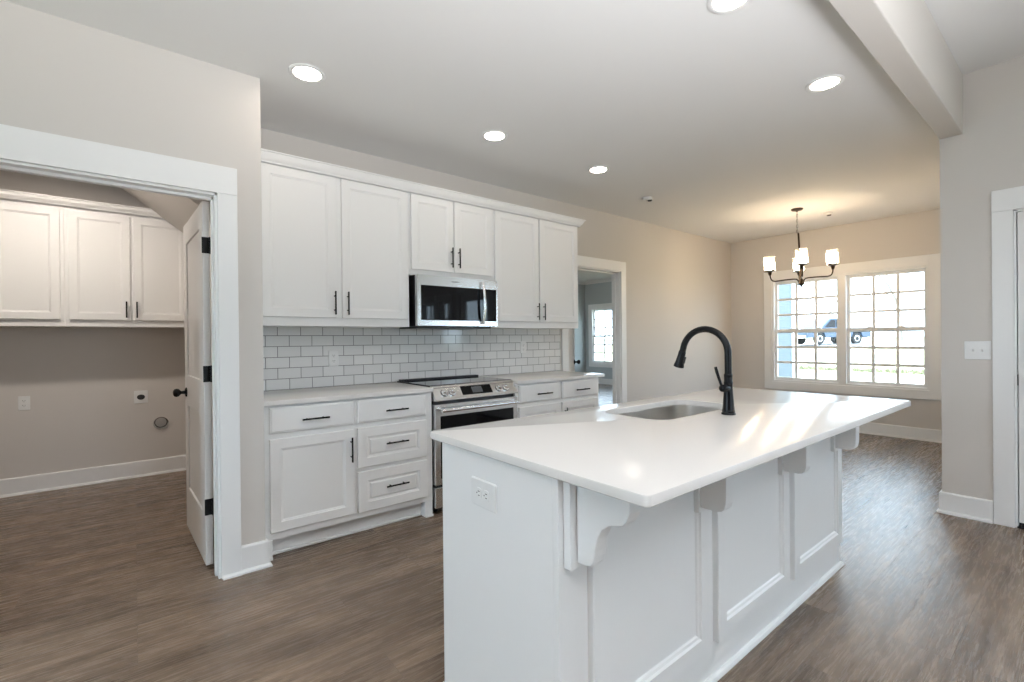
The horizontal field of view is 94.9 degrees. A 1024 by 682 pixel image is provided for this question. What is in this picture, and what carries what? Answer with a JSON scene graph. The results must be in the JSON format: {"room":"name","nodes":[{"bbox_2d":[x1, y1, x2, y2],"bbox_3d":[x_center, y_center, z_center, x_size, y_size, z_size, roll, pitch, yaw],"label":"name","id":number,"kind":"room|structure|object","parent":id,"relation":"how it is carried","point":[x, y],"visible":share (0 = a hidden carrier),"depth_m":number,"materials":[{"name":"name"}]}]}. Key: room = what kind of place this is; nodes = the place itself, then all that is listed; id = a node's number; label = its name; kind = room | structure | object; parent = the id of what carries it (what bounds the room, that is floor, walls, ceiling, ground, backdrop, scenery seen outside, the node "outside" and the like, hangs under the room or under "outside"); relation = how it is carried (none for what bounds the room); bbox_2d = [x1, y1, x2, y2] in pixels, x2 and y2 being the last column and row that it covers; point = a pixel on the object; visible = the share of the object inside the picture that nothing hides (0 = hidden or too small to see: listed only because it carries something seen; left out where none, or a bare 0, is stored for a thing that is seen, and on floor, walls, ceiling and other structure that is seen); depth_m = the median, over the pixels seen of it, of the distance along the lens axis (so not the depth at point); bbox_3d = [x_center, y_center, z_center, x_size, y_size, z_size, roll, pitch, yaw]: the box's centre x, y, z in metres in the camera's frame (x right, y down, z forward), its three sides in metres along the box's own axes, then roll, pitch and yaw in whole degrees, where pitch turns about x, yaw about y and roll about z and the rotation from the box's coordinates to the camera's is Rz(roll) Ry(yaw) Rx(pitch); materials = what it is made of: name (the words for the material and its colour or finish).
{"room":"kitchen","nodes":[
{"label":"kitchen","id":0,"kind":"room"},
{"bbox_2d":[0,170,185,478],"bbox_3d":[-4.272,-0.342,3.845,2.970,3.250,0.100,-1,0,-39],"label":"wall","id":1,"kind":"structure","parent":0,"point":[80,384],"depth_m":4.17,"materials":[{"name":"grey paint"}]},
{"bbox_2d":[18,396,29,410],"bbox_3d":[-4.076,0.523,3.928,0.072,0.117,0.009,-1,0,-39],"label":"outlet","id":2,"kind":"object","parent":1,"relation":"attached to","point":[23,401],"visible":1,"depth_m":3.92,"materials":[{"name":"white plastic"}]},
{"bbox_2d":[0,198,64,326],"bbox_3d":[-4.088,-0.611,3.686,0.862,1.000,0.376,-1,0,-39],"label":"laundry cabinet","id":3,"kind":"object","parent":1,"relation":"attached to","point":[32,272],"visible":0.88,"depth_m":3.73,"materials":[{"name":"white paint"}]},
{"bbox_2d":[0,455,185,497],"bbox_3d":[-4.216,1.209,3.799,2.770,0.147,0.030,-1,0,-39],"label":"baseboard","id":4,"kind":"structure","parent":1,"relation":"attached to","point":[23,485],"depth_m":4.17,"materials":[{"name":"white paint"}]},
{"bbox_2d":[64,206,184,327],"bbox_3d":[-3.399,-0.619,4.240,0.904,1.000,0.376,-1,0,-39],"label":"laundry cabinet","id":5,"kind":"object","parent":1,"relation":"attached to","point":[123,270],"visible":0.84,"depth_m":4.07,"materials":[{"name":"white paint"}]},
{"bbox_2d":[0,189,161,217],"bbox_3d":[-3.634,-1.133,3.836,1.768,0.062,0.035,-1,0,-39],"label":"crown molding","id":6,"kind":"structure","parent":5,"relation":"attached to","point":[4,193],"depth_m":3.87,"materials":[{"name":"white paint"}]},
{"bbox_2d":[134,390,147,403],"bbox_3d":[-3.478,0.528,4.407,0.105,0.118,0.013,-1,0,-39],"label":"dryer outlet","id":7,"kind":"object","parent":1,"relation":"attached to","point":[139,396],"visible":1,"depth_m":4.41,"materials":[{"name":"white plastic"}]},
{"bbox_2d":[137,395,144,399],"bbox_3d":[-3.476,0.530,4.405,0.060,0.048,0.008,-1,0,-39],"label":"receptacle","id":8,"kind":"object","parent":7,"relation":"attached to","point":[139,397],"depth_m":4.40,"materials":[{"name":"grey plastic"}]},
{"bbox_2d":[153,417,168,428],"bbox_3d":[-3.359,0.789,4.500,0.120,0.120,0.014,-1,0,-39],"label":"air vent","id":9,"kind":"object","parent":1,"relation":"in","point":[160,422],"visible":1,"depth_m":4.50,"materials":[{"name":"silver metal"}]},
{"bbox_2d":[0,0,264,545],"bbox_3d":[-3.048,-0.347,1.359,4.162,3.250,0.118,-1,0,-39],"label":"wall","id":10,"kind":"structure","parent":0,"point":[59,76],"depth_m":2.34,"materials":[{"name":"grey paint"}]},
{"bbox_2d":[0,124,241,578],"bbox_3d":[-1.911,0.174,2.259,1.035,2.180,0.138,-1,0,-39],"label":"door frame","id":11,"kind":"structure","parent":10,"relation":"attached to","point":[22,150],"depth_m":2.48,"materials":[{"name":"white paint"}]},
{"bbox_2d":[223,571,241,579],"bbox_3d":[-1.484,1.249,2.500,0.087,0.020,0.016,-1,0,-39],"label":"trim","id":12,"kind":"structure","parent":10,"relation":"attached to","point":[239,573],"depth_m":2.50,"materials":[{"name":"white paint"}]},
{"bbox_2d":[241,540,272,574],"bbox_3d":[-1.400,1.184,2.582,0.150,0.147,0.030,-1,0,-39],"label":"baseboard","id":13,"kind":"structure","parent":10,"relation":"attached to","point":[254,556],"depth_m":2.57,"materials":[{"name":"white paint"}]},
{"bbox_2d":[209,223,213,497],"bbox_3d":[-2.514,-0.360,3.949,0.100,3.250,1.942,-1,0,-39],"label":"door frame","id":14,"kind":"structure","parent":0,"point":[209,223],"depth_m":3.66,"materials":[{"name":"grey paint"}]},
{"bbox_2d":[173,201,213,565],"bbox_3d":[-1.945,0.240,2.904,0.187,2.026,0.794,-1,0,-41],"label":"door","id":15,"kind":"structure","parent":14,"relation":"in","point":[196,237],"depth_m":2.78,"materials":[{"name":"white paint"}]},
{"bbox_2d":[4,0,939,242],"bbox_3d":[0.122,-1.740,2.845,10.991,0.536,3.013,-1,0,-39],"label":"ceiling","id":16,"kind":"structure","parent":0,"point":[693,109],"depth_m":2.83,"materials":[{"name":"white paint"}]},
{"bbox_2d":[288,63,325,82],"bbox_3d":[-1.118,-1.456,2.567,0.188,0.006,0.188,-1,0,-39],"label":"recessed light","id":17,"kind":"object","parent":16,"relation":"in","point":[307,73],"visible":1,"depth_m":2.56,"materials":[{"name":"white paint"}]},
{"bbox_2d":[481,130,507,141],"bbox_3d":[-0.126,-1.468,3.378,0.188,0.006,0.188,-1,0,-39],"label":"recessed light","id":18,"kind":"object","parent":16,"relation":"in","point":[491,135],"visible":1,"depth_m":3.37,"materials":[{"name":"white"}]},
{"bbox_2d":[587,166,608,173],"bbox_3d":[0.750,-1.479,4.076,0.188,0.006,0.188,-1,0,-39],"label":"recessed light","id":19,"kind":"object","parent":16,"relation":"in","point":[595,169],"visible":1,"depth_m":4.07,"materials":[{"name":"white"}]},
{"bbox_2d":[642,196,652,201],"bbox_3d":[1.418,-1.475,4.915,0.110,0.034,0.110,-1,0,-39],"label":"smoke detector","id":20,"kind":"object","parent":16,"relation":"attached to","point":[647,198],"visible":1,"depth_m":4.88,"materials":[{"name":"white paint"}]},
{"bbox_2d":[707,0,750,13],"bbox_3d":[0.943,-1.475,2.030,0.188,0.006,0.188,-1,0,-39],"label":"recessed light","id":21,"kind":"object","parent":16,"relation":"in","point":[715,6],"visible":1,"depth_m":2.07,"materials":[{"name":"white"}]},
{"bbox_2d":[763,207,839,286],"bbox_3d":[3.302,-1.061,5.387,0.562,0.902,0.562,-1,0,-16],"label":"chandelier","id":22,"kind":"object","parent":16,"relation":"hanging from","point":[799,264],"visible":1,"depth_m":5.37,"materials":[{"name":"brown metal"}]},
{"bbox_2d":[806,74,844,91],"bbox_3d":[1.810,-1.486,2.721,0.188,0.006,0.188,-1,0,-39],"label":"recessed light","id":23,"kind":"object","parent":16,"relation":"in","point":[824,83],"visible":1,"depth_m":2.72,"materials":[{"name":"white"}]},
{"bbox_2d":[821,212,832,215],"bbox_3d":[3.741,-1.500,5.584,0.110,0.034,0.110,-1,0,-39],"label":"smoke detector","id":24,"kind":"object","parent":16,"relation":"attached to","point":[824,213],"visible":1,"depth_m":5.56,"materials":[{"name":"white paint"}]},
{"bbox_2d":[828,0,962,138],"bbox_3d":[-0.065,-1.688,0.760,8.084,0.624,0.122,-1,0,-39],"label":"beam","id":25,"kind":"structure","parent":16,"relation":"attached to","point":[903,36],"depth_m":2.46,"materials":[{"name":"grey paint"}]},
{"bbox_2d":[261,128,731,401],"bbox_3d":[0.775,-0.397,5.298,6.964,3.250,0.120,-1,0,-39],"label":"wall","id":26,"kind":"structure","parent":0,"point":[678,282],"depth_m":6.03,"materials":[{"name":"grey paint"}]},
{"bbox_2d":[261,162,408,327],"bbox_3d":[-1.278,-0.614,3.325,1.060,1.033,0.378,-1,0,-39],"label":"upper cabinet","id":27,"kind":"object","parent":26,"relation":"attached to","point":[335,251],"visible":0.75,"depth_m":3.18,"materials":[{"name":"white paint"}]},
{"bbox_2d":[263,327,559,390],"bbox_3d":[-0.645,0.113,4.067,2.964,0.438,0.011,-1,0,-39],"label":"backsplash","id":28,"kind":"structure","parent":26,"relation":"attached to","point":[293,357],"depth_m":3.82,"materials":[{"name":"white tile"}]},
{"bbox_2d":[329,350,338,365],"bbox_3d":[-1.329,0.132,3.504,0.072,0.117,0.009,-1,0,-39],"label":"outlet","id":29,"kind":"object","parent":28,"relation":"attached to","point":[333,354],"visible":1,"depth_m":3.50,"materials":[{"name":"white plastic"}]},
{"bbox_2d":[520,341,525,352],"bbox_3d":[0.112,0.066,4.663,0.072,0.117,0.009,-1,0,-39],"label":"outlet","id":30,"kind":"object","parent":28,"relation":"attached to","point":[522,343],"visible":1,"depth_m":4.66,"materials":[{"name":"white plastic"}]},
{"bbox_2d":[408,192,491,279],"bbox_3d":[-0.560,-0.821,3.902,0.784,0.637,0.378,-1,0,-39],"label":"upper cabinet","id":31,"kind":"object","parent":26,"relation":"attached to","point":[448,238],"visible":0.7,"depth_m":3.75,"materials":[{"name":"white paint"}]},
{"bbox_2d":[400,274,497,328],"bbox_3d":[-0.521,-0.298,3.871,0.748,0.402,0.443,-1,0,-39],"label":"microwave","id":32,"kind":"object","parent":31,"relation":"attached to","point":[435,302],"visible":0.99,"depth_m":3.70,"materials":[{"name":"silver metal"}]},
{"bbox_2d":[491,209,577,328],"bbox_3d":[0.162,-0.632,4.482,1.062,1.033,0.378,-1,0,-39],"label":"upper cabinet","id":33,"kind":"object","parent":26,"relation":"attached to","point":[535,260],"visible":0.84,"depth_m":4.32,"materials":[{"name":"white paint"}]},
{"bbox_2d":[261,148,585,227],"bbox_3d":[-0.538,-1.153,3.912,2.959,0.065,0.394,-1,0,-39],"label":"crown molding","id":34,"kind":"structure","parent":33,"relation":"attached to","point":[268,156],"depth_m":3.47,"materials":[{"name":"white paint"}]},
{"bbox_2d":[568,329,579,371],"bbox_3d":[0.669,0.207,5.544,0.187,2.023,0.760,-1,0,16],"label":"door","id":35,"kind":"structure","parent":26,"relation":"in","point":[571,332],"depth_m":5.71,"materials":[{"name":"white paint"}]},
{"bbox_2d":[561,255,626,403],"bbox_3d":[0.921,0.143,5.399,1.092,2.165,0.140,-1,0,-39],"label":"door frame","id":36,"kind":"structure","parent":26,"relation":"attached to","point":[617,269],"depth_m":5.64,"materials":[{"name":"white paint"}]},
{"bbox_2d":[0,384,1023,681],"bbox_3d":[1.092,1.289,3.760,13.890,0.120,14.000,-1,0,-39],"label":"floor","id":37,"kind":"structure","parent":0,"point":[111,581],"depth_m":2.27,"materials":[{"name":"brown wood"}]},
{"bbox_2d":[264,392,432,560],"bbox_3d":[-1.164,0.812,3.224,1.083,0.884,0.666,-1,0,-39],"label":"base cabinet","id":38,"kind":"object","parent":37,"relation":"on","point":[338,468],"visible":0.88,"depth_m":2.94,"materials":[{"name":"white paint"}]},
{"bbox_2d":[264,382,433,406],"bbox_3d":[-1.174,0.354,3.228,1.084,0.030,0.627,-1,0,-39],"label":"countertop","id":39,"kind":"structure","parent":38,"relation":"on","point":[332,393],"depth_m":3.10,"materials":[{"name":"white stone"}]},
{"bbox_2d":[397,374,519,511],"bbox_3d":[-0.420,0.776,3.777,0.758,0.936,0.678,-1,0,-39],"label":"range","id":40,"kind":"object","parent":37,"relation":"on","point":[460,400],"visible":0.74,"depth_m":3.52,"materials":[{"name":"silver metal"}]},
{"bbox_2d":[397,374,510,386],"bbox_3d":[-0.467,0.324,3.828,0.758,0.030,0.533,-1,0,-39],"label":"cooktop","id":41,"kind":"object","parent":40,"relation":"in","point":[444,381],"depth_m":3.77,"materials":[{"name":"black glass"}]},
{"bbox_2d":[514,377,598,417],"bbox_3d":[0.255,0.794,4.366,1.018,0.884,0.666,-1,0,-39],"label":"base cabinet","id":42,"kind":"object","parent":37,"relation":"on","point":[540,398],"visible":0.29,"depth_m":4.09,"materials":[{"name":"white paint"}]},
{"bbox_2d":[483,371,604,383],"bbox_3d":[0.268,0.337,4.388,1.077,0.030,0.627,-1,0,-39],"label":"countertop","id":43,"kind":"structure","parent":42,"relation":"on","point":[548,376],"depth_m":4.27,"materials":[{"name":"white stone"}]},
{"bbox_2d":[442,426,858,681],"bbox_3d":[0.833,0.795,2.059,2.176,0.884,0.795,-1,0,-39],"label":"kitchen island","id":44,"kind":"object","parent":37,"relation":"on","point":[566,582],"visible":0.65,"depth_m":1.53,"materials":[{"name":"white paint"}]},
{"bbox_2d":[471,476,496,513],"bbox_3d":[-0.092,0.488,1.492,0.009,0.088,0.135,-1,0,-39],"label":"outlet","id":45,"kind":"object","parent":44,"relation":"attached to","point":[483,493],"visible":1,"depth_m":1.48,"materials":[{"name":"white plastic"}]},
{"bbox_2d":[476,487,481,498],"bbox_3d":[-0.106,0.488,1.506,0.004,0.034,0.028,-1,0,-39],"label":"receptacle","id":46,"kind":"object","parent":45,"relation":"attached to","point":[478,489],"depth_m":1.50,"materials":[{"name":"grey plastic"}]},
{"bbox_2d":[483,490,488,501],"bbox_3d":[-0.081,0.488,1.475,0.004,0.034,0.028,-1,0,-39],"label":"receptacle","id":47,"kind":"object","parent":45,"relation":"attached to","point":[485,492],"depth_m":1.47,"materials":[{"name":"grey plastic"}]},
{"bbox_2d":[430,387,910,507],"bbox_3d":[0.879,0.337,2.089,2.282,0.028,0.956,-1,0,-39],"label":"island countertop","id":48,"kind":"structure","parent":44,"relation":"on","point":[641,462],"depth_m":1.60,"materials":[{"name":"white stone"}]},
{"bbox_2d":[617,405,720,419],"bbox_3d":[0.767,0.454,2.242,0.717,0.204,0.379,-1,0,-39],"label":"sink","id":49,"kind":"object","parent":48,"relation":"in","point":[670,412],"visible":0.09,"depth_m":2.49,"materials":[{"name":"silver metal"}]},
{"bbox_2d":[673,326,735,414],"bbox_3d":[0.859,0.128,2.134,0.087,0.388,0.291,-1,0,-39],"label":"faucet","id":50,"kind":"object","parent":48,"relation":"on","point":[728,408],"visible":1,"depth_m":2.05,"materials":[{"name":"black metal"}]},
{"bbox_2d":[575,284,585,371],"bbox_3d":[-0.636,-0.402,11.234,6.900,3.250,0.100,-1,0,-39],"label":"door","id":51,"kind":"structure","parent":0,"point":[580,345],"depth_m":13.24,"materials":[{"name":"grey paint"}]},
{"bbox_2d":[578,270,611,280],"bbox_3d":[1.139,-1.843,9.165,6.900,0.390,5.560,-1,0,-39],"label":"ceiling","id":52,"kind":"structure","parent":0,"point":[582,275],"depth_m":12.21,"materials":[{"name":"white paint"}]},
{"bbox_2d":[585,282,611,378],"bbox_3d":[3.791,-0.446,11.330,0.120,3.250,5.500,-1,0,-39],"label":"wall","id":53,"kind":"structure","parent":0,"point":[598,293],"depth_m":13.05,"materials":[{"name":"grey paint"}]},
{"bbox_2d":[578,278,611,284],"bbox_3d":[1.077,-1.602,9.166,6.800,0.090,5.280,-1,0,-39],"label":"crown molding","id":54,"kind":"structure","parent":53,"relation":"attached to","point":[605,279],"depth_m":13.00,"materials":[{"name":"white paint"}]},
{"bbox_2d":[588,303,611,367],"bbox_3d":[2.536,-0.141,12.880,0.138,1.741,1.050,-1,0,-39],"label":"window","id":55,"kind":"structure","parent":53,"relation":"attached to","point":[604,307],"depth_m":13.11,"materials":[{"name":"white paint"}]},
{"bbox_2d":[598,378,612,384],"bbox_3d":[3.742,1.106,11.296,0.030,0.147,5.280,-1,0,-39],"label":"baseboard","id":56,"kind":"structure","parent":53,"relation":"attached to","point":[600,380],"depth_m":12.79,"materials":[{"name":"white paint"}]},
{"bbox_2d":[778,284,791,376],"bbox_3d":[4.424,-0.243,8.386,2.589,3.650,0.120,-1,0,-39],"label":"wall","id":57,"kind":"structure","parent":0,"point":[784,339],"depth_m":8.91,"materials":[{"name":"blue"}]},
{"bbox_2d":[791,284,794,377],"bbox_3d":[5.460,-0.256,9.207,0.215,3.650,0.130,-1,0,-39],"label":"board","id":58,"kind":"object","parent":57,"relation":"attached to","point":[792,285],"visible":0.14,"depth_m":9.12,"materials":[{"name":"white paint"}]},
{"bbox_2d":[731,209,941,429],"bbox_3d":[4.387,-0.436,6.268,0.120,3.250,3.134,-1,0,-39],"label":"wall","id":59,"kind":"structure","parent":0,"point":[918,233],"depth_m":6.44,"materials":[{"name":"grey paint"}]},
{"bbox_2d":[764,253,940,399],"bbox_3d":[4.400,-0.156,6.242,0.138,1.707,1.960,-1,0,-39],"label":"window","id":60,"kind":"structure","parent":59,"relation":"in","point":[929,264],"depth_m":6.11,"materials":[{"name":"white paint"}]},
{"bbox_2d":[859,422,941,442],"bbox_3d":[4.343,1.116,6.227,0.030,0.147,2.893,-1,0,-39],"label":"baseboard","id":61,"kind":"structure","parent":59,"relation":"attached to","point":[906,432],"depth_m":5.72,"materials":[{"name":"white paint"}]},
{"bbox_2d":[924,0,1023,74],"bbox_3d":[1.583,-1.898,-1.331,8.234,0.225,5.327,-1,0,-39],"label":"ceiling","id":62,"kind":"structure","parent":0,"point":[979,34],"depth_m":2.73,"materials":[{"name":"white paint"}]},
{"bbox_2d":[940,56,1023,527],"bbox_3d":[4.755,-0.425,1.252,0.120,3.250,5.387,-1,0,-39],"label":"wall","id":63,"kind":"structure","parent":0,"point":[988,156],"depth_m":3.19,"materials":[{"name":"grey paint"}]},
{"bbox_2d":[936,491,992,523],"bbox_3d":[3.094,1.137,3.222,0.030,0.147,0.284,-1,0,-39],"label":"baseboard","id":64,"kind":"structure","parent":63,"relation":"attached to","point":[973,508],"depth_m":3.21,"materials":[{"name":"white paint"}]},
{"bbox_2d":[964,341,990,359],"bbox_3d":[3.134,0.066,3.166,0.016,0.124,0.130,-1,0,-39],"label":"light switch","id":65,"kind":"object","parent":63,"relation":"attached to","point":[981,350],"visible":1,"depth_m":3.17,"materials":[{"name":"white plastic"}]},
{"bbox_2d":[991,186,1023,527],"bbox_3d":[3.581,0.111,2.704,0.140,2.194,1.141,-1,0,-39],"label":"door frame","id":66,"kind":"structure","parent":63,"relation":"attached to","point":[1005,203],"depth_m":3.06,"materials":[{"name":"white paint"}]},
{"bbox_2d":[1017,211,1023,526],"bbox_3d":[3.538,0.181,2.674,0.120,2.030,0.909,-1,0,-39],"label":"door","id":67,"kind":"structure","parent":63,"relation":"in","point":[1020,215],"depth_m":3.03,"materials":[{"name":"white paint"}]},
{"label":"outside","id":68,"kind":"structure","parent":0,"visible":0},
{"bbox_2d":[595,337,923,383],"bbox_3d":[48.797,0.349,64.924,142.580,1.270,200.000,-1,0,-39],"label":"lawn","id":69,"kind":"structure","parent":68,"point":[882,356],"depth_m":20.93,"materials":[{"name":"plant"}]},
{"bbox_2d":[802,278,855,339],"bbox_3d":[32.065,-5.165,45.690,8.520,10.421,5.356,-1,0,-3],"label":"bare tree","id":70,"kind":"object","parent":69,"relation":"on","point":[828,316],"visible":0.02,"depth_m":45.35,"materials":[{"name":"grey plant"}]},
{"bbox_2d":[798,365,923,374],"bbox_3d":[11.827,0.998,17.211,0.870,0.187,6.078,-1,0,-39],"label":"grass","id":71,"kind":"structure","parent":69,"relation":"on","point":[893,370],"depth_m":16.28,"materials":[{"name":"green plant"}]},
{"bbox_2d":[879,275,902,339],"bbox_3d":[29.351,-4.942,38.136,4.746,10.088,6.887,0,0,43],"label":"bare tree","id":72,"kind":"object","parent":69,"relation":"on","point":[881,278],"visible":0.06,"depth_m":36.92,"materials":[{"name":"grey plant"}]},
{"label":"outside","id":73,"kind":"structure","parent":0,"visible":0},
{"bbox_2d":[595,340,923,345],"bbox_3d":[18.633,0.211,40.658,8.000,0.282,200.000,-1,0,-39],"label":"street","id":74,"kind":"structure","parent":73,"point":[877,342],"depth_m":32.66,"materials":[{"name":"grey asphalt"}]},
{"bbox_2d":[798,318,871,344],"bbox_3d":[22.309,-0.642,33.218,5.460,1.800,1.870,-1,0,-11],"label":"pickup truck","id":75,"kind":"object","parent":74,"relation":"on","point":[856,337],"visible":0.66,"depth_m":32.52,"materials":[{"name":"blue paint"}]},
{"bbox_3d":[-3.415,-1.705,2.838,2.870,0.536,2.753,-1,0,-39],"label":"ceiling","id":76,"kind":"structure","parent":0,"visible":0},
{"bbox_2d":[122,188,209,232],"bbox_3d":[-2.858,-1.188,3.727,0.698,0.554,1.172,-1,0,-39],"label":"soffit","id":77,"kind":"structure","parent":76,"relation":"attached to","point":[175,210],"depth_m":3.87,"materials":[{"name":"grey paint"}]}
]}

